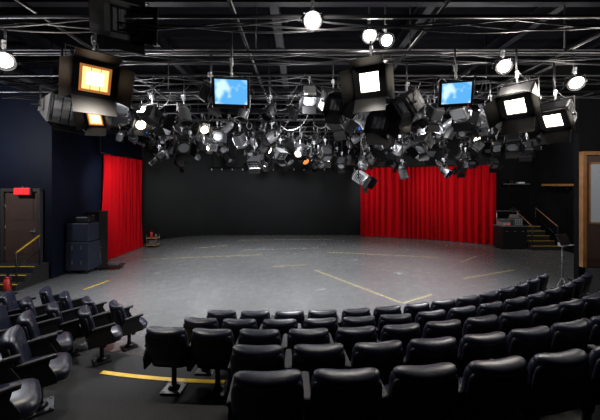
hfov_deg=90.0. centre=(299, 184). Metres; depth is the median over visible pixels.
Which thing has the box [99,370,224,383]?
tape
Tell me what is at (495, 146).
light
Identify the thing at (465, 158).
spotlight
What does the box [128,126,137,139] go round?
spotlight
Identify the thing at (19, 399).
seat
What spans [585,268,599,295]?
door landing
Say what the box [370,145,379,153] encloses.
light
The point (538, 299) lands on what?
seat
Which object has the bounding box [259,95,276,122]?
spotlight
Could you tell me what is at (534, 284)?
seat
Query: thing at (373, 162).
light
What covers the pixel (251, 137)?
spotlight
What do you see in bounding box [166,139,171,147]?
spotlight
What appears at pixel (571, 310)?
seat
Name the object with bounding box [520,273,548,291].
seat
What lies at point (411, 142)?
light
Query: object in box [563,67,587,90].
work light
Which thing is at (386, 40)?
work light
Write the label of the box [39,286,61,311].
seat
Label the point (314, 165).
light
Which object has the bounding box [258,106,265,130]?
spotlight
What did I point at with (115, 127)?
light
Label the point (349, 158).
spotlight
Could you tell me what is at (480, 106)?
light
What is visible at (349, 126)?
light
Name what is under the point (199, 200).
wall
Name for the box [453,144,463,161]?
spotlight
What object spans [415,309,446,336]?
seat
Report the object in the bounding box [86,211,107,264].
tower
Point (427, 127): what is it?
track
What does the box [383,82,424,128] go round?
light
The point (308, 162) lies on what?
light
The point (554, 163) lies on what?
wall
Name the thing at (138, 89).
ceiling beam
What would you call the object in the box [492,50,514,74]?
work light
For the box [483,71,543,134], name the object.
light
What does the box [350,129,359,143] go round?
light
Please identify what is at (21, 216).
door
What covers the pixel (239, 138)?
light
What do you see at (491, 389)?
seat
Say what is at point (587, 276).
seat
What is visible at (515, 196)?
wall
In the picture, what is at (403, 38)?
ceiling beam
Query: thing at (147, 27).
pipe
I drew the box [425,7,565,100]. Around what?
ceiling beam
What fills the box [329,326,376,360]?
seat
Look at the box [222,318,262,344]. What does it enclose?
seat
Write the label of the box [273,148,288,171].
light
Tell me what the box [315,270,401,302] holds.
tape
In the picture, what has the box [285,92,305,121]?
light
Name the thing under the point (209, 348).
seat
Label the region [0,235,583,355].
floor
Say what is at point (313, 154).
spotlight
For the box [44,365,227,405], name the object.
seating riser
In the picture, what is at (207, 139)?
spotlight
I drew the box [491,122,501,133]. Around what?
light
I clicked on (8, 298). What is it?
seat
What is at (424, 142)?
light
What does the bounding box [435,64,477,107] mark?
monitor
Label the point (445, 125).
spotlight
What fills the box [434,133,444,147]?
spotlight
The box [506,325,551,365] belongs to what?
seat
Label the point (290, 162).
spotlight
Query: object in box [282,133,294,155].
light
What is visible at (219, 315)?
seat
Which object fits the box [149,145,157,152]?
spotlight
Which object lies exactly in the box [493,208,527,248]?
desk
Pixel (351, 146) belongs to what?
spotlight
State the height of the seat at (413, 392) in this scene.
0.885 m
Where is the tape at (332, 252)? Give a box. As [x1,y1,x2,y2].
[332,252,439,257]
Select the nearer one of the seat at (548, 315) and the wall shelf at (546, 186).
the seat at (548, 315)
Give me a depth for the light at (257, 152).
12.86 m
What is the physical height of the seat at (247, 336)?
0.885 m
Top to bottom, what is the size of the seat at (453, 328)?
0.885 m
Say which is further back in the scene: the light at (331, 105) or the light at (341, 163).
the light at (341, 163)
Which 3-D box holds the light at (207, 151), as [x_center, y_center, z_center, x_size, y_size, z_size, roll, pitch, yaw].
[-4.202,-1.827,13.928,0.502,0.828,0.692,0,0,-11]
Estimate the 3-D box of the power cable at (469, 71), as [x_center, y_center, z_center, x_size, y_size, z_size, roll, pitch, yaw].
[1.283,-1.919,10.955,15.639,0.839,9.673,0,0,0]
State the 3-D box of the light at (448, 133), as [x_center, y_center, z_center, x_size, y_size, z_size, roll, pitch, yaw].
[4.592,-1.800,9.550,0.752,0.900,0.546,0,0,40]
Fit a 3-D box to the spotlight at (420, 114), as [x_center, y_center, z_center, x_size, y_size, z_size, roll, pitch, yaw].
[3.552,-1.973,8.476,0.459,0.649,0.345,0,0,41]
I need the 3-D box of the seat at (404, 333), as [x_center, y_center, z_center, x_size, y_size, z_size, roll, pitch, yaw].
[1.223,2.156,3.877,0.599,0.885,0.588,0,0,-9]
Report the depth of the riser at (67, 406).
3.19 m
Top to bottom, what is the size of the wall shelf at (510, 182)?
0.360 m
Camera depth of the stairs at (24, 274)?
8.99 m
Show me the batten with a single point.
(213, 121)
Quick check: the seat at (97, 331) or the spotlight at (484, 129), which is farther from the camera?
the spotlight at (484, 129)
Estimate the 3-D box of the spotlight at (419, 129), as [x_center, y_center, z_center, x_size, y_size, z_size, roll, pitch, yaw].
[3.844,-1.679,9.559,0.325,0.719,0.477,0,0,15]
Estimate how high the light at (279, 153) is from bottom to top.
0.818 m
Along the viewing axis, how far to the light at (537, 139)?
10.64 m
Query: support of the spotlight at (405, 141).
attached to the grid
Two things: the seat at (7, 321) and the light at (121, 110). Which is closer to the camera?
the seat at (7, 321)
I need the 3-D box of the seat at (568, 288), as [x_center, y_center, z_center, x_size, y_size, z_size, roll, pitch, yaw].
[5.107,2.357,6.001,0.599,0.885,0.588,0,0,-32]
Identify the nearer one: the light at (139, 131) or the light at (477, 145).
the light at (139, 131)
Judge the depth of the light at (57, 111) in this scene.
4.87 m
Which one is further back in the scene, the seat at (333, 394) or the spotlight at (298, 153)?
the spotlight at (298, 153)
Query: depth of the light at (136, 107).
7.25 m
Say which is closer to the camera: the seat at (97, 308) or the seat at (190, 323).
the seat at (190, 323)
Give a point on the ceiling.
(184, 38)
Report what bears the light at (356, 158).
hanging from the grid
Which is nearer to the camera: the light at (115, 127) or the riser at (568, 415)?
the riser at (568, 415)
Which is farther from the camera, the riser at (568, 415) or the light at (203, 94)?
the light at (203, 94)
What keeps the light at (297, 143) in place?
attached to the grid
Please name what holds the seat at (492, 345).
on the riser at (67, 406)
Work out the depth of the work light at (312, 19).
4.05 m
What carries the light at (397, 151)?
hanging from the grid
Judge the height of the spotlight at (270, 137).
0.656 m
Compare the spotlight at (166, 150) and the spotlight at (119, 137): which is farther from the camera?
the spotlight at (166, 150)
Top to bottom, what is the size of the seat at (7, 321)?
0.885 m
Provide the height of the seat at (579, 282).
0.885 m
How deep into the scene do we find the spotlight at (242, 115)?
6.21 m
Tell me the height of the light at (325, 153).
0.930 m
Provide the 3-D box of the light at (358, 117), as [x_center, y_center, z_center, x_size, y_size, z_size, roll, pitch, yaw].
[1.620,-1.653,7.337,0.503,0.836,0.691,0,0,-33]
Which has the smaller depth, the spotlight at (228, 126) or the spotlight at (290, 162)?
the spotlight at (228, 126)
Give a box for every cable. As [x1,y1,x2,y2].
[123,71,571,150]
[131,79,474,146]
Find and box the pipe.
[0,19,599,100]
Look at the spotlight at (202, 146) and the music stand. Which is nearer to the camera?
the music stand
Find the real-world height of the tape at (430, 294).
0.004 m
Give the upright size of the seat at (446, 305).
0.885 m
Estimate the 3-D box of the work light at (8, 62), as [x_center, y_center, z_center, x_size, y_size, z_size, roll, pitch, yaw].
[-4.041,-1.772,4.090,0.298,0.417,0.293,0,0,-3]
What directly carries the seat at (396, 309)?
on the floor
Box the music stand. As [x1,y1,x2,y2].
[556,234,574,286]
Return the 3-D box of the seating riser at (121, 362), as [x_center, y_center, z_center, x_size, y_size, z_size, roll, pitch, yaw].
[-0.115,2.900,5.490,14.110,0.200,2.985,0,0,-2]
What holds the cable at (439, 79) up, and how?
attached to the grid
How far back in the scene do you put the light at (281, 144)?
13.87 m
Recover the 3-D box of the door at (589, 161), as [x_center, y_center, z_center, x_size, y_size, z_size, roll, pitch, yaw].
[8.140,0.650,8.054,1.180,3.100,0.132,0,0,0]
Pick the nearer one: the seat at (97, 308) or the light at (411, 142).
the seat at (97, 308)
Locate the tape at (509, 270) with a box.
[462,270,512,278]
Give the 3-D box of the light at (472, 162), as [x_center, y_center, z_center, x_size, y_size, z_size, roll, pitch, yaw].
[7.379,-1.094,12.835,0.462,0.793,0.597,0,0,35]
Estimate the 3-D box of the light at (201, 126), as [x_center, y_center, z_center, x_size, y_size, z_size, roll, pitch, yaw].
[-3.079,-1.873,9.545,0.514,0.847,0.708,0,0,-43]
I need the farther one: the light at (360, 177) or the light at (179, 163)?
the light at (179, 163)
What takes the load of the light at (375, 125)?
hanging from the grid
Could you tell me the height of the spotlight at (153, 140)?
0.689 m
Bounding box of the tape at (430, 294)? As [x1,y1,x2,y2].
[403,294,430,303]
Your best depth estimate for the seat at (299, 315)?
4.98 m
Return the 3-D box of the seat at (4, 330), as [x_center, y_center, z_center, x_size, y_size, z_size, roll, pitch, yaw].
[-3.452,1.956,3.342,0.588,0.885,0.599,0,0,-37]
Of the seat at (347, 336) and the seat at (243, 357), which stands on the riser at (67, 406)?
the seat at (243, 357)
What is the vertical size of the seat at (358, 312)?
0.885 m
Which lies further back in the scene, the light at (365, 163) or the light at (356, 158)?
the light at (356, 158)
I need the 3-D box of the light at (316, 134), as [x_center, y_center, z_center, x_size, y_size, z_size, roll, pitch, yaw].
[0.645,-1.847,11.854,0.479,0.789,0.660,0,0,-39]
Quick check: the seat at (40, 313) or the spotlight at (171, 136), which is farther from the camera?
the spotlight at (171, 136)
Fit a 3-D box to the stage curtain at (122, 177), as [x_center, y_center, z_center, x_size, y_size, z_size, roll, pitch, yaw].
[-7.715,0.890,13.181,0.315,4.180,2.836,0,0,0]
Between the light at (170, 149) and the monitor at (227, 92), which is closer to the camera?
the monitor at (227, 92)
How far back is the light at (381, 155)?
11.93 m
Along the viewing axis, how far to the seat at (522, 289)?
6.33 m
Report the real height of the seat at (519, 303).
0.885 m
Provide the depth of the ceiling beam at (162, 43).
8.72 m
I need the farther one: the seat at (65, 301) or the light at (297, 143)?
the light at (297, 143)
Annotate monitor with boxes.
[208,58,253,108]
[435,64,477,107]
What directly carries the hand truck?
on the floor
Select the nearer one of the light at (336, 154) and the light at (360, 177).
the light at (360, 177)
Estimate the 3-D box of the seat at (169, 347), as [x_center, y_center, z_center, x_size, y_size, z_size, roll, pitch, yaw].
[-1.603,2.156,3.802,0.599,0.885,0.588,0,0,4]
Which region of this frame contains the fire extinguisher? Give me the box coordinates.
[3,273,11,291]
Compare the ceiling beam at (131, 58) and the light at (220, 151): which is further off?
the light at (220, 151)
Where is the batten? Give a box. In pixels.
[210,121,355,169]
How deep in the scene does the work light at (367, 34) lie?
5.15 m
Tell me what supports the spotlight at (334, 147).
attached to the grid
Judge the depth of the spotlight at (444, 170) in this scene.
8.43 m
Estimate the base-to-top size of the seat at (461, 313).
0.885 m
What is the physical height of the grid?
3.049 m
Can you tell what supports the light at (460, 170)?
hanging from the grid
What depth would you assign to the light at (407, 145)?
14.02 m
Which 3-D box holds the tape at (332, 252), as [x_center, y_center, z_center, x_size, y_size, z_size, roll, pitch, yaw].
[3.500,2.997,12.900,4.707,0.004,0.050,0,0,12]
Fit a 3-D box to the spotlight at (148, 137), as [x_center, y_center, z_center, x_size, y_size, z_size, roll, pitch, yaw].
[-6.464,-1.939,12.946,0.327,0.709,0.509,0,0,-19]
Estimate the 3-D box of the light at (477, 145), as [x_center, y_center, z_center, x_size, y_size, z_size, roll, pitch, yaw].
[6.224,-1.392,10.718,0.692,0.919,0.536,0,0,11]
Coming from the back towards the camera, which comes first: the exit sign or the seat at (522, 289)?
the exit sign
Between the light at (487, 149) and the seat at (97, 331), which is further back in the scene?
the light at (487, 149)
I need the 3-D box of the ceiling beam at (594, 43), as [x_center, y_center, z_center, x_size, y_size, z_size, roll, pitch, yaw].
[7.200,-3.540,6.100,0.160,0.305,17.800,0,0,0]
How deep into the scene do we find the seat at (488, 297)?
5.83 m
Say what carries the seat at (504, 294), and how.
on the floor
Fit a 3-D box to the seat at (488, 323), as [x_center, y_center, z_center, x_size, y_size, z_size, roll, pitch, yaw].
[2.336,2.156,4.097,0.599,0.885,0.588,0,0,-15]
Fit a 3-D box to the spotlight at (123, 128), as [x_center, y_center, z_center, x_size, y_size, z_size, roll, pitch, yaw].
[-5.182,-1.776,8.525,0.673,0.639,0.345,0,0,-27]
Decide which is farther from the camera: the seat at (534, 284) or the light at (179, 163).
the light at (179, 163)
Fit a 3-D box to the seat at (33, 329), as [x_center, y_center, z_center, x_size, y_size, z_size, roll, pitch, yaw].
[-3.470,2.156,4.097,0.588,0.885,0.599,0,0,-41]
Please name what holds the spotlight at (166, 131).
hanging from the grid
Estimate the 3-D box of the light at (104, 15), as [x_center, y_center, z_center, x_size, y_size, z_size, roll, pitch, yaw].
[-2.416,-2.301,4.142,0.770,1.021,0.833,0,0,-30]
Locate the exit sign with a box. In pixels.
[14,186,30,194]
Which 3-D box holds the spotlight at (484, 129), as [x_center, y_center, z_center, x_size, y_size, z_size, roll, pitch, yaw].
[4.558,-1.481,7.383,0.394,0.558,0.296,0,0,-34]
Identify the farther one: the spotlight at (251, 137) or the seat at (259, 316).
the spotlight at (251, 137)
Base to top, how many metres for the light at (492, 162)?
0.822 m
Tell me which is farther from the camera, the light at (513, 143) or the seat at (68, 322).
the light at (513, 143)
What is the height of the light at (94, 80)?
1.107 m
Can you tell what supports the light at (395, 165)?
hanging from the grid
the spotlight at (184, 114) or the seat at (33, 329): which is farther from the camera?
the spotlight at (184, 114)
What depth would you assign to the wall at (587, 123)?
8.12 m
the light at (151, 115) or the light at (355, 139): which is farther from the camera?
the light at (355, 139)
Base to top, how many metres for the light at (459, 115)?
0.884 m
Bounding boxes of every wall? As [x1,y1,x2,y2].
[0,69,46,261]
[47,69,142,278]
[143,118,493,243]
[494,130,530,224]
[531,101,573,252]
[574,48,599,295]
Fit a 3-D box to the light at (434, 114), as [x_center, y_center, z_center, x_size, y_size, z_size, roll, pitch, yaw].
[2.799,-1.505,6.373,0.448,0.769,0.579,0,0,-16]
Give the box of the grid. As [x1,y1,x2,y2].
[0,0,599,160]
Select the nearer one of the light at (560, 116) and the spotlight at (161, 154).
the light at (560, 116)
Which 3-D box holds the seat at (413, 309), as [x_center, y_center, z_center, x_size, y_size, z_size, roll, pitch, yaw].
[2.052,2.557,5.542,0.599,0.885,0.588,0,0,-15]
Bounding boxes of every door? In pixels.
[0,188,42,262]
[579,151,599,266]
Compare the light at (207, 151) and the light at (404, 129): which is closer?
the light at (404, 129)
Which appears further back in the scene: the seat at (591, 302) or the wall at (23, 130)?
the wall at (23, 130)
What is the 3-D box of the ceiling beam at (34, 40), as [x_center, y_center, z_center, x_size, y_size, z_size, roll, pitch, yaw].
[-6.500,-3.540,6.100,0.160,0.305,17.800,0,0,0]
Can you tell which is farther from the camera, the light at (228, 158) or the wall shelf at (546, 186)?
the light at (228, 158)
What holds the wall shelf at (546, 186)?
attached to the wall at (554, 163)
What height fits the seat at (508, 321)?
0.885 m
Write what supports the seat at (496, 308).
on the seating riser at (121, 362)
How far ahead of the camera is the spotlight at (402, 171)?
8.42 m
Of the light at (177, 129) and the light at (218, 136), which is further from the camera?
the light at (177, 129)
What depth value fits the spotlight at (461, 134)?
8.43 m
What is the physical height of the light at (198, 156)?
0.562 m
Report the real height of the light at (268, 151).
0.817 m
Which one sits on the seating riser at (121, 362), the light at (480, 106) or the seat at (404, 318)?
the seat at (404, 318)
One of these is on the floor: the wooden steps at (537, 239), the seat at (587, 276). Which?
the wooden steps at (537, 239)
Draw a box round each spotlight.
[115,131,124,141]
[120,126,130,134]
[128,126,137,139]
[128,137,144,146]
[146,134,152,148]
[148,145,165,165]
[149,133,162,150]
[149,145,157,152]
[160,113,171,135]
[160,132,174,140]
[160,136,167,143]
[162,143,169,158]
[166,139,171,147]
[175,94,195,127]
[198,138,206,150]
[201,124,217,150]
[220,114,233,134]
[233,108,249,122]
[250,132,258,147]
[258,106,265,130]
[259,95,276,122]
[259,120,279,146]
[268,156,275,168]
[287,158,293,166]
[293,140,304,157]
[307,141,324,167]
[331,141,338,153]
[345,150,352,164]
[346,140,353,149]
[382,134,396,149]
[398,159,410,179]
[399,133,408,143]
[416,126,425,135]
[418,106,427,126]
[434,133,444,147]
[436,144,449,164]
[438,158,453,177]
[440,118,456,130]
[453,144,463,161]
[456,131,467,138]
[460,148,470,167]
[476,121,489,136]
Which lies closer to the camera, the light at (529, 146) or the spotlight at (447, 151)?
the light at (529, 146)
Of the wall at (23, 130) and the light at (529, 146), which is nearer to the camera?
the light at (529, 146)
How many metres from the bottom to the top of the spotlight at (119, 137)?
0.545 m
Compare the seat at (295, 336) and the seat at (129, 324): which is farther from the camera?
the seat at (129, 324)
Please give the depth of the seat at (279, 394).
2.06 m
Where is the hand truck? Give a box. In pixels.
[97,247,124,269]
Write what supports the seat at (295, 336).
on the seating riser at (84, 381)
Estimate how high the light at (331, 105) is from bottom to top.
0.841 m
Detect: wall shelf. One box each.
[501,180,529,186]
[542,184,573,189]
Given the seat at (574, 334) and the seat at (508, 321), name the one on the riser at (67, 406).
the seat at (574, 334)
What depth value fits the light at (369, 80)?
4.52 m
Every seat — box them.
[0,290,35,314]
[0,303,20,329]
[0,325,71,419]
[0,328,8,359]
[0,354,41,419]
[16,310,72,352]
[19,296,48,321]
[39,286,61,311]
[46,301,83,356]
[58,291,84,338]
[78,305,122,366]
[81,296,111,323]
[109,299,147,351]
[143,326,190,395]
[183,317,218,375]
[188,328,238,397]
[206,310,240,328]
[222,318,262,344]
[226,369,306,419]
[227,344,288,396]
[238,328,285,357]
[240,310,273,328]
[262,318,299,342]
[273,310,304,328]
[284,328,330,351]
[288,343,346,418]
[299,317,337,342]
[305,310,339,325]
[305,367,385,419]
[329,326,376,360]
[337,308,370,327]
[338,316,377,338]
[344,340,403,384]
[373,305,401,327]
[376,313,411,340]
[377,323,420,355]
[380,362,461,419]
[403,302,429,322]
[403,336,460,377]
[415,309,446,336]
[421,319,461,347]
[430,299,455,315]
[447,305,476,329]
[455,295,478,310]
[457,331,507,376]
[457,355,530,419]
[461,314,498,338]
[477,301,503,316]
[478,291,498,305]
[497,286,514,302]
[498,310,531,336]
[503,296,526,312]
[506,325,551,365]
[514,282,528,297]
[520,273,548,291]
[525,291,546,310]
[525,348,590,419]
[527,278,539,295]
[530,304,559,327]
[544,287,562,305]
[549,319,589,354]
[550,282,575,301]
[553,277,585,298]
[555,299,583,322]
[557,293,599,318]
[567,272,592,295]
[570,344,599,419]
[582,316,599,350]
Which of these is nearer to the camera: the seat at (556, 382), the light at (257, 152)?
the seat at (556, 382)
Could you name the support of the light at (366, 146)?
hanging from the grid
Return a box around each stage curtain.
[102,155,142,258]
[360,165,495,244]
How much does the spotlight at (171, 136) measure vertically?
0.664 m
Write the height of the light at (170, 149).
0.851 m
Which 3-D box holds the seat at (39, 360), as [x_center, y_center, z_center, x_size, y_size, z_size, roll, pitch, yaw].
[-2.806,1.956,3.204,0.588,0.885,0.599,0,0,-38]
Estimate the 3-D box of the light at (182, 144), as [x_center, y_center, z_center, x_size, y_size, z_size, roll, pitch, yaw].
[-2.866,-1.048,7.333,0.538,0.901,0.738,0,0,-35]
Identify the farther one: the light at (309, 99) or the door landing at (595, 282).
the door landing at (595, 282)
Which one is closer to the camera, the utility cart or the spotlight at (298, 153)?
the spotlight at (298, 153)
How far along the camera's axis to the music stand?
7.93 m
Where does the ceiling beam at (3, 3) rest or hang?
attached to the ceiling
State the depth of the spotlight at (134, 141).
11.78 m
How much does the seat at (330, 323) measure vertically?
0.885 m
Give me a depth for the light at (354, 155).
15.05 m
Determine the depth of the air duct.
7.71 m
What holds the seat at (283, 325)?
on the seating riser at (121, 362)
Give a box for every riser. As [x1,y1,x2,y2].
[22,390,578,419]
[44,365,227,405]
[72,344,228,379]
[540,405,599,419]
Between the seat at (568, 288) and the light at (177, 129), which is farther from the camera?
the light at (177, 129)
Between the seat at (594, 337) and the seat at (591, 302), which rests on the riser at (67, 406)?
the seat at (594, 337)
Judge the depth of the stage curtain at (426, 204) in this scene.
16.45 m
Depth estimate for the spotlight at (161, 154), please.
9.52 m
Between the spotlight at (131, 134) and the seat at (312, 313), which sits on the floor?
the seat at (312, 313)
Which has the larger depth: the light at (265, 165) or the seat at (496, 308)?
the light at (265, 165)
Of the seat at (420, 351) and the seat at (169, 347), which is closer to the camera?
the seat at (420, 351)
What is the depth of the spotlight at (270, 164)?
11.74 m
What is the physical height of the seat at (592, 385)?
0.885 m
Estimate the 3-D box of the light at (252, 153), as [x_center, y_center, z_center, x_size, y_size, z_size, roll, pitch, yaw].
[-2.294,-1.594,13.917,0.498,0.854,0.643,0,0,11]
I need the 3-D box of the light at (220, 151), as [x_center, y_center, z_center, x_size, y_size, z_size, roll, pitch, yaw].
[-3.646,-1.669,13.960,0.637,0.797,0.470,0,0,-32]
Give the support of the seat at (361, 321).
on the seating riser at (121, 362)
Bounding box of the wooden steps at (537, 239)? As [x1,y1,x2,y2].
[512,207,559,249]
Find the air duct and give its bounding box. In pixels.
[0,65,153,134]
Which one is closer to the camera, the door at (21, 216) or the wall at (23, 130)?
the door at (21, 216)
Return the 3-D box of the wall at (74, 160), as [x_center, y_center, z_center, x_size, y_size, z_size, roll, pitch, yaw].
[-8.020,-0.350,12.400,0.150,6.700,5.600,0,0,0]
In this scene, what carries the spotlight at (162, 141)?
attached to the grid
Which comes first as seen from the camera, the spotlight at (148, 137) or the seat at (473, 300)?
the seat at (473, 300)
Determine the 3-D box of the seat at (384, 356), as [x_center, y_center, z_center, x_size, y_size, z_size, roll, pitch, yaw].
[0.733,1.956,3.081,0.599,0.885,0.588,0,0,-8]
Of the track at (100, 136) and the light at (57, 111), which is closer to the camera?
the light at (57, 111)
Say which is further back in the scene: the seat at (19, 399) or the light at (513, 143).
the light at (513, 143)
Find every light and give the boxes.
[0,39,19,70]
[37,85,86,134]
[57,35,134,116]
[73,112,110,135]
[88,0,157,54]
[106,114,129,133]
[110,101,131,123]
[130,111,152,136]
[131,92,159,123]
[137,94,175,135]
[167,144,173,157]
[172,127,197,160]
[173,117,194,137]
[173,156,189,171]
[194,149,200,160]
[195,114,214,138]
[198,72,229,117]
[203,145,214,153]
[211,121,226,145]
[215,146,228,157]
[223,148,235,165]
[232,124,253,154]
[243,146,261,173]
[244,150,254,158]
[246,132,257,152]
[256,148,266,163]
[258,140,274,158]
[262,161,269,169]
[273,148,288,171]
[274,138,291,163]
[277,139,292,156]
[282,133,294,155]
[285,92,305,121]
[294,132,309,159]
[299,76,320,113]
[299,155,313,168]
[301,1,323,31]
[307,128,322,148]
[311,161,320,171]
[319,79,354,124]
[319,139,337,167]
[327,115,357,140]
[334,147,347,167]
[334,152,346,172]
[339,46,394,112]
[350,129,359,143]
[351,150,356,164]
[352,161,377,192]
[355,112,362,129]
[355,150,364,163]
[357,136,368,152]
[357,152,369,169]
[360,19,378,43]
[360,104,400,144]
[362,147,380,169]
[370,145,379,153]
[375,142,394,165]
[376,24,394,47]
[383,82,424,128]
[386,135,406,161]
[391,160,398,172]
[399,113,417,133]
[405,138,412,155]
[406,126,434,160]
[408,132,414,146]
[416,95,444,131]
[423,143,445,165]
[435,118,455,142]
[448,106,478,131]
[452,162,467,177]
[466,138,485,158]
[468,155,478,168]
[470,126,486,140]
[471,104,490,132]
[478,108,487,122]
[482,138,493,156]
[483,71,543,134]
[487,153,503,172]
[490,135,503,155]
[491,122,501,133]
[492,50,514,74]
[500,133,524,158]
[515,133,535,161]
[527,90,577,144]
[527,135,545,150]
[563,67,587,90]
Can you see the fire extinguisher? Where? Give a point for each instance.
(7, 281)
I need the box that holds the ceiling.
[0,7,599,122]
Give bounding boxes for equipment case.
[65,216,99,273]
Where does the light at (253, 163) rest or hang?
attached to the grid
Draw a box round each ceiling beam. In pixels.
[0,0,599,6]
[0,13,163,107]
[14,56,599,64]
[129,108,480,114]
[132,88,573,96]
[153,31,230,116]
[270,7,290,116]
[352,7,434,115]
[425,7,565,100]
[444,30,599,116]
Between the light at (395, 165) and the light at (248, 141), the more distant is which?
the light at (395, 165)
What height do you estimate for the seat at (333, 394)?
0.885 m
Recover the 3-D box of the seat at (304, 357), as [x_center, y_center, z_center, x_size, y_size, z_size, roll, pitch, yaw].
[0.167,1.956,3.038,0.599,0.885,0.588,0,0,-3]
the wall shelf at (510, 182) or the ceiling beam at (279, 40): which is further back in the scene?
the wall shelf at (510, 182)
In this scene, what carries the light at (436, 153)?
hanging from the grid
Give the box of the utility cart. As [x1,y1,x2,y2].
[146,230,159,247]
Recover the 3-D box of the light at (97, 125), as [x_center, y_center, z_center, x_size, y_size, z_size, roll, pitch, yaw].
[-3.436,-1.154,5.047,0.486,0.664,0.542,0,0,-15]
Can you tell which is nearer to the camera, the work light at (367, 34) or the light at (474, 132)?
the work light at (367, 34)
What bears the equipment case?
on the floor
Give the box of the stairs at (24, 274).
[0,235,48,290]
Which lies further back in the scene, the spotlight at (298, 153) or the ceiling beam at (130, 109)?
the ceiling beam at (130, 109)
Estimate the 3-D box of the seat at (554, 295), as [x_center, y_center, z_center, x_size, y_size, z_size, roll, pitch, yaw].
[4.610,2.357,5.725,0.599,0.885,0.588,0,0,-27]
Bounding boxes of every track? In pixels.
[100,136,142,159]
[358,127,497,167]
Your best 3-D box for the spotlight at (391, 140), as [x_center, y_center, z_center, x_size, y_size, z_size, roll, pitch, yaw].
[2.219,-1.189,7.430,0.328,0.612,0.453,0,0,-13]
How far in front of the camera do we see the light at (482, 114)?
6.30 m
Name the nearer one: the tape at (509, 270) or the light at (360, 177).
the light at (360, 177)

